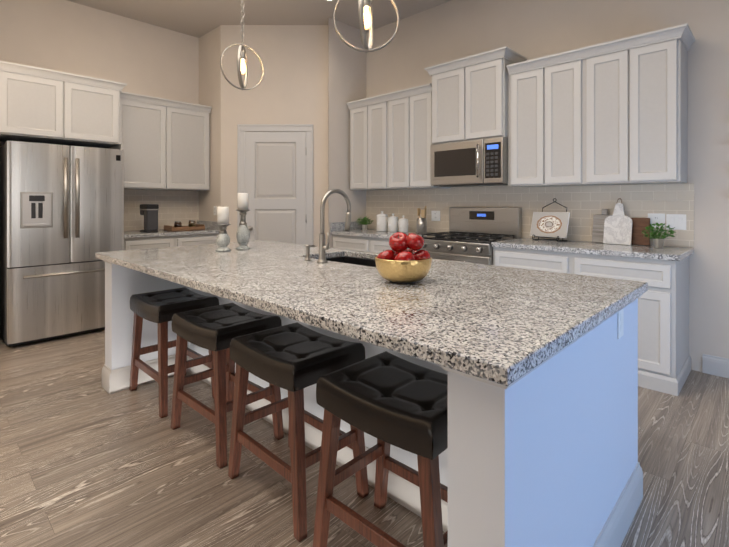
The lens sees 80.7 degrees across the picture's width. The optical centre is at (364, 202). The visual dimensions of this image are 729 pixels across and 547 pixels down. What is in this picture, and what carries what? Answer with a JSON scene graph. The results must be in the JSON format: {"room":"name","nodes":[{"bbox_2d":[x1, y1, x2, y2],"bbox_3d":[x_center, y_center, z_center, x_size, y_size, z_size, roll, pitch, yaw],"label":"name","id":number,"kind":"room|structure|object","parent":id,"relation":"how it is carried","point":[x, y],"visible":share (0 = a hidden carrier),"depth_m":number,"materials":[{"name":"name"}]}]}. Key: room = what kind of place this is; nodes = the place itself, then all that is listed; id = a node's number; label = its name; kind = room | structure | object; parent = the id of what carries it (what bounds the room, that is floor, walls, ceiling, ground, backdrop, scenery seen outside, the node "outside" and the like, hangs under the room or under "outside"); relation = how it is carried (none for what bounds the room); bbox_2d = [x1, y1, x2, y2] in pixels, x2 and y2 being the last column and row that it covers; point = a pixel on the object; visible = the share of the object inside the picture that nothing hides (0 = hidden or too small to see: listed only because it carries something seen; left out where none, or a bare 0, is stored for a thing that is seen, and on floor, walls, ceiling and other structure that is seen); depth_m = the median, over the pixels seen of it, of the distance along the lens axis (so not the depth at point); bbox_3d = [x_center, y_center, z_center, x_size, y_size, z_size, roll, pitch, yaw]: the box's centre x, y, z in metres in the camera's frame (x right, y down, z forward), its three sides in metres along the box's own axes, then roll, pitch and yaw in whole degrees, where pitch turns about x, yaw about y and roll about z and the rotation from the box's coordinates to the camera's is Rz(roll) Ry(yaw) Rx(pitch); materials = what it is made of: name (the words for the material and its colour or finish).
{"room":"kitchen","nodes":[
{"label":"kitchen","id":0,"kind":"room"},
{"bbox_2d":[0,0,198,230],"bbox_3d":[-5.094,-0.475,2.839,0.150,3.450,11.000,0,0,44],"label":"wall","id":1,"kind":"structure","parent":0,"point":[135,56],"depth_m":4.90,"materials":[{"name":"paint"}]},
{"bbox_2d":[0,60,67,144],"bbox_3d":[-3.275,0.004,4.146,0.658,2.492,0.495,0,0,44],"label":"upper cabinet","id":2,"kind":"object","parent":1,"relation":"attached to","point":[33,100],"depth_m":3.95,"materials":[{"name":"grey wood"}]},
{"bbox_2d":[68,73,123,149],"bbox_3d":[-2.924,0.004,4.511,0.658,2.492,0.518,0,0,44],"label":"upper cabinet","id":3,"kind":"object","parent":1,"relation":"attached to","point":[95,105],"depth_m":4.31,"materials":[{"name":"grey wood"}]},
{"bbox_2d":[124,92,167,189],"bbox_3d":[-2.664,-0.701,5.005,0.347,1.082,0.548,0,0,44],"label":"upper cabinet","id":4,"kind":"object","parent":1,"relation":"attached to","point":[163,143],"depth_m":4.92,"materials":[{"name":"grey wood"}]},
{"bbox_2d":[124,189,198,230],"bbox_3d":[-2.594,0.086,5.326,0.008,0.491,1.107,0,0,44],"label":"backsplash","id":5,"kind":"structure","parent":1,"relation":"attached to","point":[181,206],"depth_m":5.39,"materials":[{"name":"tile"}]},
{"bbox_2d":[168,104,210,190],"bbox_3d":[-2.284,-0.658,5.400,0.347,0.995,0.549,0,0,44],"label":"upper cabinet","id":6,"kind":"object","parent":1,"relation":"attached to","point":[188,128],"depth_m":5.28,"materials":[{"name":"grey wood"}]},
{"bbox_2d":[67,0,450,37],"bbox_3d":[-0.909,-2.248,-0.492,12.500,0.100,12.000,0,0,44],"label":"ceiling","id":7,"kind":"structure","parent":0,"point":[197,18],"depth_m":4.93,"materials":[{"name":"beige paint"}]},
{"bbox_2d":[220,0,263,89],"bbox_3d":[-0.866,-1.500,3.046,0.164,1.398,0.296,0,0,24],"label":"pendant light","id":8,"kind":"object","parent":7,"relation":"hanging from","point":[242,66],"visible":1,"depth_m":3.04,"materials":[{"name":"silver metal"}]},
{"bbox_2d":[334,0,398,52],"bbox_3d":[0.009,-1.467,2.094,0.229,1.463,0.257,0,0,44],"label":"pendant light","id":9,"kind":"object","parent":7,"relation":"hanging from","point":[365,12],"visible":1,"depth_m":2.08,"materials":[{"name":"silver metal"}]},
{"bbox_2d":[199,17,365,247],"bbox_3d":[-1.094,-0.476,5.637,1.739,3.449,1.419,0,0,44],"label":"wall","id":10,"kind":"structure","parent":0,"point":[315,75],"depth_m":5.31,"materials":[{"name":"paint"}]},
{"bbox_2d":[237,124,312,244],"bbox_3d":[-1.100,0.140,5.298,0.934,2.217,0.026,0,0,0],"label":"door frame","id":11,"kind":"structure","parent":10,"relation":"attached to","point":[243,128],"depth_m":5.29,"materials":[{"name":"grey wood"}]},
{"bbox_2d":[245,132,305,244],"bbox_3d":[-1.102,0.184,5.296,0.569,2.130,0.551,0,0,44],"label":"door","id":12,"kind":"structure","parent":10,"relation":"attached to","point":[275,176],"depth_m":5.30,"materials":[{"name":"grey wood"}]},
{"bbox_2d":[0,329,728,546],"bbox_3d":[-0.909,1.282,-0.489,12.500,0.060,12.000,0,0,44],"label":"floor","id":13,"kind":"structure","parent":0,"point":[87,459],"depth_m":1.99,"materials":[{"name":"brown wood"}]},
{"bbox_2d":[0,141,123,346],"bbox_3d":[-2.988,0.359,4.221,0.913,1.780,0.900,0,0,44],"label":"refrigerator","id":14,"kind":"object","parent":13,"relation":"on","point":[61,215],"visible":0.92,"depth_m":3.87,"materials":[{"name":"grey metal"}]},
{"bbox_2d":[124,220,219,249],"bbox_3d":[-2.372,0.742,5.105,0.633,1.015,1.097,0,0,44],"label":"base cabinet","id":15,"kind":"object","parent":13,"relation":"on","point":[134,240],"visible":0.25,"depth_m":4.89,"materials":[{"name":"grey wood"}]},
{"bbox_2d":[139,204,158,232],"bbox_3d":[-2.462,0.174,4.901,0.249,0.318,0.134,0,0,44],"label":"coffee maker","id":16,"kind":"object","parent":15,"relation":"on","point":[149,212],"visible":1,"depth_m":4.82,"materials":[{"name":"black plastic"}]},
{"bbox_2d":[164,220,204,230],"bbox_3d":[-2.189,0.272,5.220,0.250,0.122,0.400,0,0,44],"label":"serving tray","id":17,"kind":"object","parent":15,"relation":"on","point":[178,226],"visible":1,"depth_m":5.14,"materials":[{"name":"brown wood"}]},
{"bbox_2d":[129,287,218,417],"bbox_3d":[-1.247,0.928,2.809,0.546,0.644,0.381,0,0,44],"label":"stool","id":18,"kind":"object","parent":13,"relation":"on","point":[161,308],"visible":0.9,"depth_m":2.70,"materials":[{"name":"black leather"}]},
{"bbox_2d":[171,303,283,468],"bbox_3d":[-0.753,0.929,2.335,0.553,0.644,0.391,0,0,44],"label":"stool","id":19,"kind":"object","parent":13,"relation":"on","point":[216,329],"visible":0.94,"depth_m":2.26,"materials":[{"name":"black leather"}]},
{"bbox_2d":[228,322,368,541],"bbox_3d":[-0.303,0.929,1.901,0.552,0.644,0.389,0,0,44],"label":"stool","id":20,"kind":"object","parent":13,"relation":"on","point":[295,359],"visible":1,"depth_m":1.80,"materials":[{"name":"black leather"}]},
{"bbox_2d":[102,261,642,546],"bbox_3d":[-0.303,0.813,2.373,2.911,0.875,1.274,0,0,44],"label":"kitchen island","id":21,"kind":"object","parent":13,"relation":"on","point":[550,459],"depth_m":1.28,"materials":[{"name":"white"}]},
{"bbox_2d":[95,241,646,388],"bbox_3d":[-0.311,0.355,2.364,2.935,0.039,1.315,0,0,44],"label":"island countertop","id":22,"kind":"structure","parent":21,"relation":"on","point":[496,325],"depth_m":1.52,"materials":[{"name":"grey stone"}]},
{"bbox_2d":[215,207,230,251],"bbox_3d":[-0.985,0.177,2.988,0.106,0.315,0.106,0,0,44],"label":"candle holder","id":23,"kind":"object","parent":22,"relation":"on","point":[223,240],"visible":1,"depth_m":2.96,"materials":[{"name":"ceramic"}]},
{"bbox_2d":[236,193,249,249],"bbox_3d":[-0.877,0.128,3.100,0.106,0.413,0.106,0,0,44],"label":"candle holder","id":24,"kind":"object","parent":22,"relation":"on","point":[242,235],"visible":1,"depth_m":3.07,"materials":[{"name":"ceramic"}]},
{"bbox_2d":[303,189,350,264],"bbox_3d":[-0.203,0.127,2.516,0.210,0.416,0.253,0,0,44],"label":"faucet","id":25,"kind":"object","parent":22,"relation":"on","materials":[{"name":"silver metal"}]},
{"bbox_2d":[331,253,375,264],"bbox_3d":[-0.033,0.480,2.614,0.712,0.234,0.422,0,0,44],"label":"sink","id":26,"kind":"object","parent":22,"relation":"in","point":[342,256],"depth_m":2.91,"materials":[{"name":"black metal"}]},
{"bbox_2d":[375,232,431,282],"bbox_3d":[0.166,0.230,1.840,0.244,0.209,0.244,0,0,44],"label":"fruit bowl","id":27,"kind":"object","parent":22,"relation":"on","point":[400,262],"visible":1,"depth_m":1.77,"materials":[{"name":"gold metal"}]},
{"bbox_2d":[330,221,429,252],"bbox_3d":[0.275,0.742,4.866,1.281,1.015,0.633,0,0,44],"label":"base cabinet","id":28,"kind":"object","parent":13,"relation":"on","point":[357,237],"visible":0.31,"depth_m":4.84,"materials":[{"name":"grey wood"}]},
{"bbox_2d":[356,216,371,229],"bbox_3d":[0.001,0.243,5.292,0.220,0.179,0.212,0,0,44],"label":"herb plant","id":29,"kind":"object","parent":28,"relation":"on","point":[364,226],"visible":1,"depth_m":5.26,"materials":[{"name":"green plant"}]},
{"bbox_2d":[376,211,387,230],"bbox_3d":[0.208,0.215,5.073,0.172,0.236,0.137,0,0,44],"label":"canister","id":30,"kind":"object","parent":28,"relation":"on","point":[382,221],"visible":1,"depth_m":5.02,"materials":[{"name":"white ceramic"}]},
{"bbox_2d":[388,213,397,231],"bbox_3d":[0.331,0.227,4.970,0.160,0.211,0.125,0,0,44],"label":"canister","id":31,"kind":"object","parent":28,"relation":"on","point":[392,223],"visible":1,"depth_m":4.92,"materials":[{"name":"white ceramic"}]},
{"bbox_2d":[398,215,408,231],"bbox_3d":[0.442,0.237,4.876,0.149,0.191,0.114,0,0,44],"label":"canister","id":32,"kind":"object","parent":28,"relation":"on","point":[403,223],"visible":1,"depth_m":4.83,"materials":[{"name":"white ceramic"}]},
{"bbox_2d":[417,206,426,233],"bbox_3d":[0.623,0.184,4.675,0.110,0.298,0.110,0,0,44],"label":"utensil crock","id":33,"kind":"object","parent":28,"relation":"on","point":[422,225],"visible":1,"depth_m":4.63,"materials":[{"name":"metal"}]},
{"bbox_2d":[313,351,447,546],"bbox_3d":[0.137,0.929,1.479,0.551,0.644,0.388,0,0,44],"label":"stool","id":34,"kind":"object","parent":13,"relation":"on","point":[386,399],"visible":0.79,"depth_m":1.43,"materials":[{"name":"black leather"}]},
{"bbox_2d":[420,207,521,264],"bbox_3d":[0.984,0.647,4.116,0.767,1.205,0.711,0,0,44],"label":"range","id":35,"kind":"object","parent":13,"relation":"on","point":[472,234],"visible":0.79,"depth_m":4.09,"materials":[{"name":"metal"}]},
{"bbox_2d":[491,238,693,395],"bbox_3d":[1.770,0.792,3.429,1.308,0.915,0.633,0,0,44],"label":"base cabinet","id":36,"kind":"object","parent":13,"relation":"on","point":[664,361],"visible":0.52,"depth_m":2.94,"materials":[{"name":"grey wood"}]},
{"bbox_2d":[530,198,569,241],"bbox_3d":[1.631,0.146,3.782,0.191,0.374,0.330,0,0,-40],"label":"cookbook stand","id":37,"kind":"object","parent":36,"relation":"on","point":[549,224],"visible":1,"depth_m":3.77,"materials":[{"name":"black metal"}]},
{"bbox_2d":[592,198,649,245],"bbox_3d":[2.063,0.147,3.475,0.411,0.374,0.114,0,0,44],"label":"cutting boards","id":38,"kind":"object","parent":36,"relation":"on","point":[618,226],"visible":0.94,"depth_m":3.45,"materials":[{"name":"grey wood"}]},
{"bbox_2d":[642,223,675,247],"bbox_3d":[2.186,0.239,3.188,0.228,0.189,0.226,0,0,44],"label":"herb plant","id":39,"kind":"object","parent":36,"relation":"on","point":[658,241],"visible":1,"depth_m":3.17,"materials":[{"name":"green plant"}]},
{"bbox_2d":[366,0,728,371],"bbox_3d":[2.897,-0.475,2.891,11.700,3.450,0.150,0,0,44],"label":"wall","id":40,"kind":"structure","parent":0,"point":[451,30],"depth_m":3.41,"materials":[{"name":"paint"}]},
{"bbox_2d":[348,103,365,189],"bbox_3d":[0.044,-0.659,5.286,0.308,0.995,0.348,0,0,44],"label":"upper cabinet","id":41,"kind":"object","parent":40,"relation":"attached to","point":[357,115],"depth_m":5.17,"materials":[{"name":"grey wood"}]},
{"bbox_2d":[366,99,385,189],"bbox_3d":[0.266,-0.659,5.072,0.309,0.995,0.348,0,0,44],"label":"upper cabinet","id":42,"kind":"object","parent":40,"relation":"attached to","point":[375,112],"depth_m":4.96,"materials":[{"name":"grey wood"}]},
{"bbox_2d":[386,95,409,189],"bbox_3d":[0.489,-0.658,4.858,0.310,0.995,0.348,0,0,44],"label":"upper cabinet","id":43,"kind":"object","parent":40,"relation":"attached to","point":[398,108],"depth_m":4.74,"materials":[{"name":"grey wood"}]},
{"bbox_2d":[410,91,450,188],"bbox_3d":[0.712,-0.658,4.644,0.307,0.995,0.348,0,0,44],"label":"upper cabinet","id":44,"kind":"object","parent":40,"relation":"attached to","point":[420,149],"depth_m":4.53,"materials":[{"name":"grey wood"}]},
{"bbox_2d":[430,59,465,146],"bbox_3d":[0.952,-0.986,4.385,0.394,0.781,0.388,0,0,44],"label":"upper cabinet","id":45,"kind":"object","parent":40,"relation":"attached to","point":[448,86],"depth_m":4.24,"materials":[{"name":"grey wood"}]},
{"bbox_2d":[466,47,521,140],"bbox_3d":[1.236,-0.986,4.112,0.394,0.781,0.388,0,0,44],"label":"upper cabinet","id":46,"kind":"object","parent":40,"relation":"attached to","point":[485,71],"depth_m":3.95,"materials":[{"name":"grey wood"}]},
{"bbox_2d":[431,137,507,186],"bbox_3d":[1.071,-0.382,4.224,0.782,0.424,0.438,0,0,44],"label":"microwave","id":47,"kind":"object","parent":46,"relation":"attached to","point":[481,162],"visible":0.98,"depth_m":4.05,"materials":[{"name":"metal"}]},
{"bbox_2d":[506,56,545,186],"bbox_3d":[1.516,-0.686,3.871,0.340,1.071,0.348,0,0,44],"label":"upper cabinet","id":48,"kind":"object","parent":40,"relation":"attached to","point":[526,80],"depth_m":3.73,"materials":[{"name":"grey wood"}]},
{"bbox_2d":[366,183,693,247],"bbox_3d":[1.242,0.119,4.372,3.379,0.660,0.008,0,0,44],"label":"backsplash","id":49,"kind":"structure","parent":40,"relation":"attached to","point":[583,204],"depth_m":3.89,"materials":[{"name":"tile"}]},
{"bbox_2d":[431,211,439,220],"label":"outlet plates","id":50,"kind":"object","parent":49,"relation":"attached to","point":[435,215],"depth_m":4.79,"materials":[{"name":"white plastic"}]},
{"bbox_2d":[648,213,685,229],"label":"outlet plates","id":51,"kind":"object","parent":49,"relation":"attached to","point":[677,221],"depth_m":3.29,"materials":[{"name":"white plastic"}]},
{"bbox_2d":[546,47,585,186],"bbox_3d":[1.751,-0.686,3.645,0.312,1.071,0.348,0,0,44],"label":"upper cabinet","id":52,"kind":"object","parent":40,"relation":"attached to","point":[565,71],"depth_m":3.51,"materials":[{"name":"grey wood"}]},
{"bbox_2d":[586,37,633,185],"bbox_3d":[1.976,-0.686,3.429,0.312,1.071,0.348,0,0,44],"label":"upper cabinet","id":53,"kind":"object","parent":40,"relation":"attached to","point":[614,112],"depth_m":3.30,"materials":[{"name":"grey wood"}]},
{"bbox_2d":[630,24,689,183],"bbox_3d":[2.200,-0.685,3.213,0.310,1.071,0.348,0,0,44],"label":"upper cabinet","id":54,"kind":"object","parent":40,"relation":"attached to","point":[658,59],"depth_m":3.09,"materials":[{"name":"grey wood"}]},
{"bbox_2d":[702,354,728,377],"bbox_3d":[4.703,1.184,1.041,6.130,0.135,0.014,0,0,44],"label":"baseboard","id":55,"kind":"structure","parent":40,"relation":"attached to","point":[715,365],"depth_m":3.10,"materials":[{"name":"grey wood"}]}
]}

